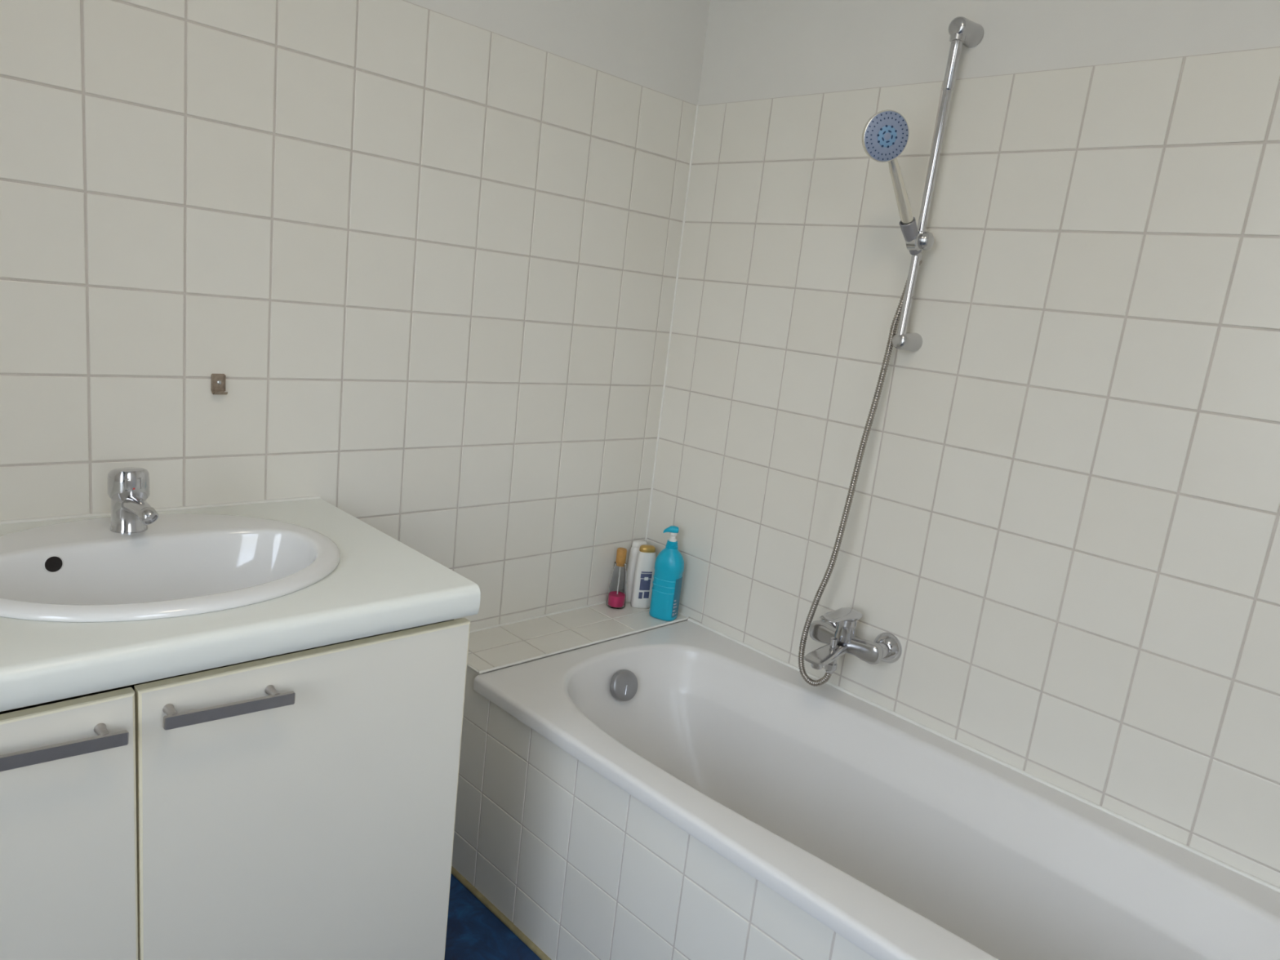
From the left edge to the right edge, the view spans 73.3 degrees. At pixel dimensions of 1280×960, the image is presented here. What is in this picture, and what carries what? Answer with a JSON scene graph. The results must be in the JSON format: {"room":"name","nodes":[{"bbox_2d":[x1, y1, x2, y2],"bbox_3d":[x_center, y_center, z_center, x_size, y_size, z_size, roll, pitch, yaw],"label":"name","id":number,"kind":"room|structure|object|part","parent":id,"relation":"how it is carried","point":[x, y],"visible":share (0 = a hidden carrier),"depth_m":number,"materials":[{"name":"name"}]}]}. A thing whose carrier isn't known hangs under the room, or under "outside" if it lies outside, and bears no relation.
{"room":"bathroom","nodes":[
{"label":"bathroom","id":0,"kind":"room"},
{"bbox_2d":[110,498,147,533],"bbox_3d":[-0.850,0.048,1.430,0.055,0.070,0.055,-5,17,-44],"label":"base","id":1,"kind":"object","parent":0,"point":[123,522],"depth_m":1.41,"materials":[{"name":"silver metal"}]},
{"bbox_2d":[0,0,710,631],"bbox_3d":[-0.941,-0.287,1.534,2.753,2.550,0.120,-5,17,-44],"label":"wall","id":2,"kind":"structure","parent":0,"point":[425,253],"depth_m":1.76,"materials":[{"name":"tile"}]},
{"bbox_2d":[0,495,320,524],"bbox_3d":[-1.299,0.093,1.211,1.742,0.008,0.008,-5,17,-44],"label":"trim","id":3,"kind":"structure","parent":2,"relation":"attached to","point":[27,520],"depth_m":1.62,"materials":[{"name":"white plastic"}]},
{"bbox_2d":[210,373,227,394],"bbox_3d":[-0.791,-0.180,1.619,0.025,0.038,0.020,-5,17,-44],"label":"wall hook","id":4,"kind":"object","parent":2,"relation":"attached to","point":[218,385],"visible":1,"depth_m":1.62,"materials":[{"name":"metal"}]},
{"bbox_3d":[-0.797,-0.183,1.625,0.023,0.035,0.002,-5,17,-44],"label":"plate","id":5,"kind":"part","parent":4,"relation":"part of","materials":[{"name":"metal"}]},
{"bbox_2d":[469,600,606,632],"bbox_3d":[-0.253,0.370,2.354,0.704,0.007,0.007,-5,17,-44],"label":"trim","id":6,"kind":"structure","parent":2,"relation":"attached to","point":[605,602],"depth_m":2.32,"materials":[{"name":"white plastic"}]},
{"bbox_2d":[644,105,698,542],"bbox_3d":[0.077,-0.330,2.457,0.006,1.394,0.006,-5,17,-44],"label":"trim","id":7,"kind":"structure","parent":2,"relation":"attached to","point":[697,106],"depth_m":2.43,"materials":[{"name":"white plastic"}]},
{"bbox_2d":[444,873,541,959],"bbox_3d":[-0.117,1.317,0.836,2.990,0.100,2.940,-5,17,-44],"label":"floor","id":8,"kind":"structure","parent":0,"point":[473,932],"depth_m":1.92,"materials":[{"name":"blue plastic"}]},
{"bbox_2d":[0,617,470,959],"bbox_3d":[-0.867,0.619,1.350,0.992,0.880,0.604,-5,17,-44],"label":"vanity cabinet","id":9,"kind":"object","parent":8,"relation":"on","point":[299,805],"visible":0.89,"depth_m":1.22,"materials":[{"name":"laminate"}]},
{"bbox_3d":[-0.688,0.318,0.997,0.168,0.024,0.007,-5,17,-44],"label":"handle","id":10,"kind":"part","parent":9,"relation":"part of","materials":[{"name":"metal"}]},
{"bbox_3d":[-0.857,0.657,0.994,0.495,0.774,0.020,-5,17,-44],"label":"door","id":11,"kind":"part","parent":9,"relation":"part of","materials":[{"name":"beige laminate"}]},
{"bbox_3d":[-0.655,0.308,1.049,0.014,0.014,0.026,-5,17,-44],"label":"post","id":12,"kind":"part","parent":9,"relation":"part of","materials":[{"name":"metal"}]},
{"bbox_3d":[-1.068,0.505,1.544,0.954,0.782,0.008,-5,17,-44],"label":"panel","id":13,"kind":"part","parent":9,"relation":"part of","materials":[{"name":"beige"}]},
{"bbox_3d":[-0.600,0.298,1.101,0.014,0.014,0.026,-5,17,-44],"label":"post","id":14,"kind":"part","parent":9,"relation":"part of","materials":[{"name":"metal"}]},
{"bbox_3d":[-0.667,0.248,1.111,0.954,0.016,0.052,-5,17,-44],"label":"rail","id":15,"kind":"part","parent":9,"relation":"part of","materials":[{"name":"beige laminate"}]},
{"bbox_3d":[-0.541,0.305,1.141,0.166,0.024,0.007,-5,17,-44],"label":"handle","id":16,"kind":"part","parent":9,"relation":"part of","materials":[{"name":"metal"}]},
{"bbox_2d":[0,497,480,711],"bbox_3d":[-0.932,0.172,1.165,1.293,0.051,0.603,-5,17,-44],"label":"countertop","id":17,"kind":"structure","parent":9,"relation":"on","point":[380,584],"depth_m":1.19,"materials":[{"name":"laminate"}]},
{"bbox_2d":[106,467,158,533],"bbox_3d":[-0.820,0.039,1.399,0.060,0.107,0.141,-5,17,-44],"label":"tap","id":18,"kind":"object","parent":17,"relation":"on","point":[128,488],"visible":1,"depth_m":1.40,"materials":[{"name":"silver metal"}]},
{"bbox_3d":[-0.813,0.047,1.393,0.033,0.035,0.088,-5,17,-44],"label":"spout","id":19,"kind":"part","parent":18,"relation":"part of","materials":[{"name":"silver metal"}]},
{"bbox_2d":[0,513,340,622],"bbox_3d":[-0.762,0.188,1.360,0.553,0.154,0.484,-5,17,-44],"label":"washbasin","id":20,"kind":"object","parent":17,"relation":"in","point":[184,564],"visible":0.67,"depth_m":1.38,"materials":[{"name":"white ceramic"}]},
{"bbox_3d":[-0.508,0.296,1.193,0.014,0.014,0.026,-5,17,-44],"label":"post","id":21,"kind":"part","parent":9,"relation":"part of","materials":[{"name":"metal"}]},
{"bbox_3d":[-0.535,0.543,1.699,0.018,0.800,0.548,-5,17,-44],"label":"panel","id":22,"kind":"part","parent":9,"relation":"part of","materials":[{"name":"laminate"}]},
{"bbox_2d":[473,620,1279,959],"bbox_3d":[0.449,0.810,1.662,0.723,0.403,1.706,-5,17,-44],"label":"bathtub","id":23,"kind":"object","parent":8,"relation":"on","point":[904,841],"visible":0.86,"depth_m":1.79,"materials":[{"name":"white ceramic"}]},
{"bbox_2d":[466,601,686,674],"bbox_3d":[-0.215,0.658,2.341,0.706,0.546,0.203,-5,17,-44],"label":"wall ledge","id":24,"kind":"object","parent":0,"point":[488,648],"visible":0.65,"depth_m":2.23,"materials":[{"name":"tile"}]},
{"bbox_2d":[477,617,688,674],"bbox_3d":[-0.115,0.417,2.211,0.710,0.007,0.007,-5,17,-44],"label":"trim","id":25,"kind":"structure","parent":24,"relation":"attached to","point":[685,618],"depth_m":2.17,"materials":[{"name":"white plastic"}]},
{"bbox_2d":[606,547,626,608],"bbox_3d":[-0.060,0.280,2.464,0.056,0.174,0.056,-5,17,-44],"label":"glass bottle","id":26,"kind":"object","parent":24,"relation":"on","point":[616,596],"visible":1,"depth_m":2.45,"materials":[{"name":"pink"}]},
{"bbox_2d":[626,540,647,603],"bbox_3d":[-0.010,0.267,2.522,0.061,0.185,0.038,0,13,-29],"label":"shampoo bottle","id":27,"kind":"object","parent":24,"relation":"on","point":[636,544],"visible":0.48,"depth_m":2.50,"materials":[{"name":"white plastic"}]},
{"bbox_2d":[630,544,655,608],"bbox_3d":[0.012,0.278,2.484,0.061,0.185,0.038,3,12,-16],"label":"shampoo bottle","id":28,"kind":"object","parent":24,"relation":"on","point":[642,584],"visible":0.96,"depth_m":2.47,"materials":[{"name":"white plastic"}]},
{"bbox_2d":[638,591,642,599],"bbox_3d":[0.002,0.332,2.475,0.011,0.020,0.001,5,12,-10],"label":"print","id":29,"kind":"object","parent":28,"relation":"attached to","point":[640,593],"depth_m":2.48},
{"bbox_2d":[639,578,650,590],"bbox_3d":[0.015,0.301,2.471,0.031,0.034,0.001,3,12,-15],"label":"print","id":30,"kind":"object","parent":28,"relation":"attached to","point":[644,584],"depth_m":2.47},
{"bbox_2d":[643,591,648,598],"bbox_3d":[0.019,0.331,2.479,0.016,0.020,0.001,2,13,-19],"label":"print","id":31,"kind":"object","parent":28,"relation":"attached to","point":[646,594],"depth_m":2.48},
{"bbox_2d":[640,573,652,578],"bbox_3d":[0.018,0.276,2.466,0.033,0.014,0.001,3,12,-16],"label":"print","id":32,"kind":"object","parent":28,"relation":"on","point":[642,575],"depth_m":2.47},
{"bbox_2d":[648,525,684,621],"bbox_3d":[0.081,0.258,2.414,0.082,0.268,0.066,12,13,26],"label":"pump bottle","id":33,"kind":"object","parent":24,"relation":"on","point":[669,562],"visible":1,"depth_m":2.39,"materials":[{"name":"teal plastic"}]},
{"bbox_3d":[0.092,0.158,2.393,0.022,0.026,0.022,-5,17,-44],"label":"pump stem","id":34,"kind":"part","parent":33,"relation":"part of","materials":[{"name":"white plastic"}]},
{"bbox_2d":[451,666,876,959],"bbox_3d":[0.160,0.875,1.530,1.930,0.540,0.057,18,16,42],"label":"wall","id":35,"kind":"structure","parent":0,"point":[582,867],"depth_m":1.74,"materials":[{"name":"tile"}]},
{"bbox_2d":[466,663,478,672],"bbox_3d":[-0.437,0.418,2.037,0.005,0.005,0.202,-5,17,-44],"label":"trim","id":36,"kind":"structure","parent":35,"relation":"attached to","point":[468,664],"depth_m":1.98,"materials":[{"name":"white plastic"}]},
{"bbox_2d":[451,866,551,959],"bbox_3d":[0.109,1.136,1.564,1.930,0.017,0.017,18,16,42],"label":"trim","id":37,"kind":"structure","parent":35,"relation":"attached to","point":[455,873],"depth_m":1.97,"materials":[{"name":"beige plastic"}]},
{"bbox_2d":[646,0,1279,888],"bbox_3d":[1.015,-0.076,1.607,0.120,2.550,2.820,-5,17,-44],"label":"wall","id":38,"kind":"structure","parent":0,"point":[1064,517],"depth_m":1.76,"materials":[{"name":"tile"}]},
{"bbox_2d":[804,607,902,669],"bbox_3d":[0.460,0.364,1.989,0.196,0.127,0.221,-5,17,-44],"label":"mixer","id":39,"kind":"object","parent":38,"relation":"attached to","point":[836,628],"visible":1,"depth_m":1.98,"materials":[{"name":"silver metal"}]},
{"bbox_3d":[0.429,0.394,1.968,0.118,0.032,0.055,-5,17,-44],"label":"spout","id":40,"kind":"part","parent":39,"relation":"part of","materials":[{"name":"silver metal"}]},
{"bbox_2d":[829,657,838,664],"bbox_3d":[0.446,0.413,1.997,0.030,0.026,0.030,-5,17,-44],"label":"outlet","id":41,"kind":"object","parent":39,"relation":"attached to","point":[834,662],"depth_m":1.99,"materials":[{"name":"metal"}]},
{"bbox_3d":[0.446,0.373,1.978,0.018,0.022,0.018,-5,17,-44],"label":"diverter knob","id":42,"kind":"part","parent":39,"relation":"part of","materials":[{"name":"silver metal"}]},
{"bbox_3d":[0.462,0.314,1.976,0.133,0.024,0.053,-5,17,-44],"label":"lever","id":43,"kind":"part","parent":39,"relation":"part of","materials":[{"name":"silver metal"}]},
{"bbox_2d":[892,16,983,351],"bbox_3d":[0.607,-0.610,1.804,0.128,0.676,0.055,-5,17,-44],"label":"shower rail","id":44,"kind":"object","parent":38,"relation":"attached to","point":[962,30],"visible":1,"depth_m":1.80,"materials":[{"name":"silver metal"}]},
{"bbox_2d":[798,252,922,686],"bbox_3d":[0.493,-0.009,1.961,0.101,1.018,0.110,-5,17,-44],"label":"shower hose","id":45,"kind":"object","parent":44,"relation":"hanging from","point":[829,668],"visible":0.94,"depth_m":1.97,"materials":[{"name":"silver metal"}]},
{"bbox_2d":[862,109,913,225],"bbox_3d":[0.524,-0.595,1.731,0.234,0.248,0.055,-3,15,-38],"label":"shower","id":46,"kind":"object","parent":44,"relation":"attached to","point":[885,135],"visible":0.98,"depth_m":1.67,"materials":[{"name":"silver metal"}]},
{"bbox_3d":[0.547,-0.553,1.774,0.149,0.154,0.026,-5,17,-44],"label":"handle","id":47,"kind":"part","parent":46,"relation":"part of","materials":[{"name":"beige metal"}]},
{"bbox_2d":[898,217,921,254],"bbox_3d":[0.571,-0.515,1.811,0.074,0.075,0.033,-5,17,-44],"label":"holder","id":48,"kind":"object","parent":44,"relation":"on","point":[912,234],"depth_m":1.80,"materials":[{"name":"grey metal"}]},
{"bbox_3d":[0.605,-0.508,1.825,0.038,0.038,0.032,-5,17,-44],"label":"clamp knob","id":49,"kind":"part","parent":44,"relation":"part of","materials":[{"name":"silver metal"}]},
{"bbox_2d":[686,617,1279,893],"bbox_3d":[0.729,0.590,1.873,0.010,0.010,1.712,-5,17,-44],"label":"trim","id":50,"kind":"structure","parent":38,"relation":"attached to","point":[1272,886],"depth_m":1.79,"materials":[{"name":"white plastic"}]}
]}

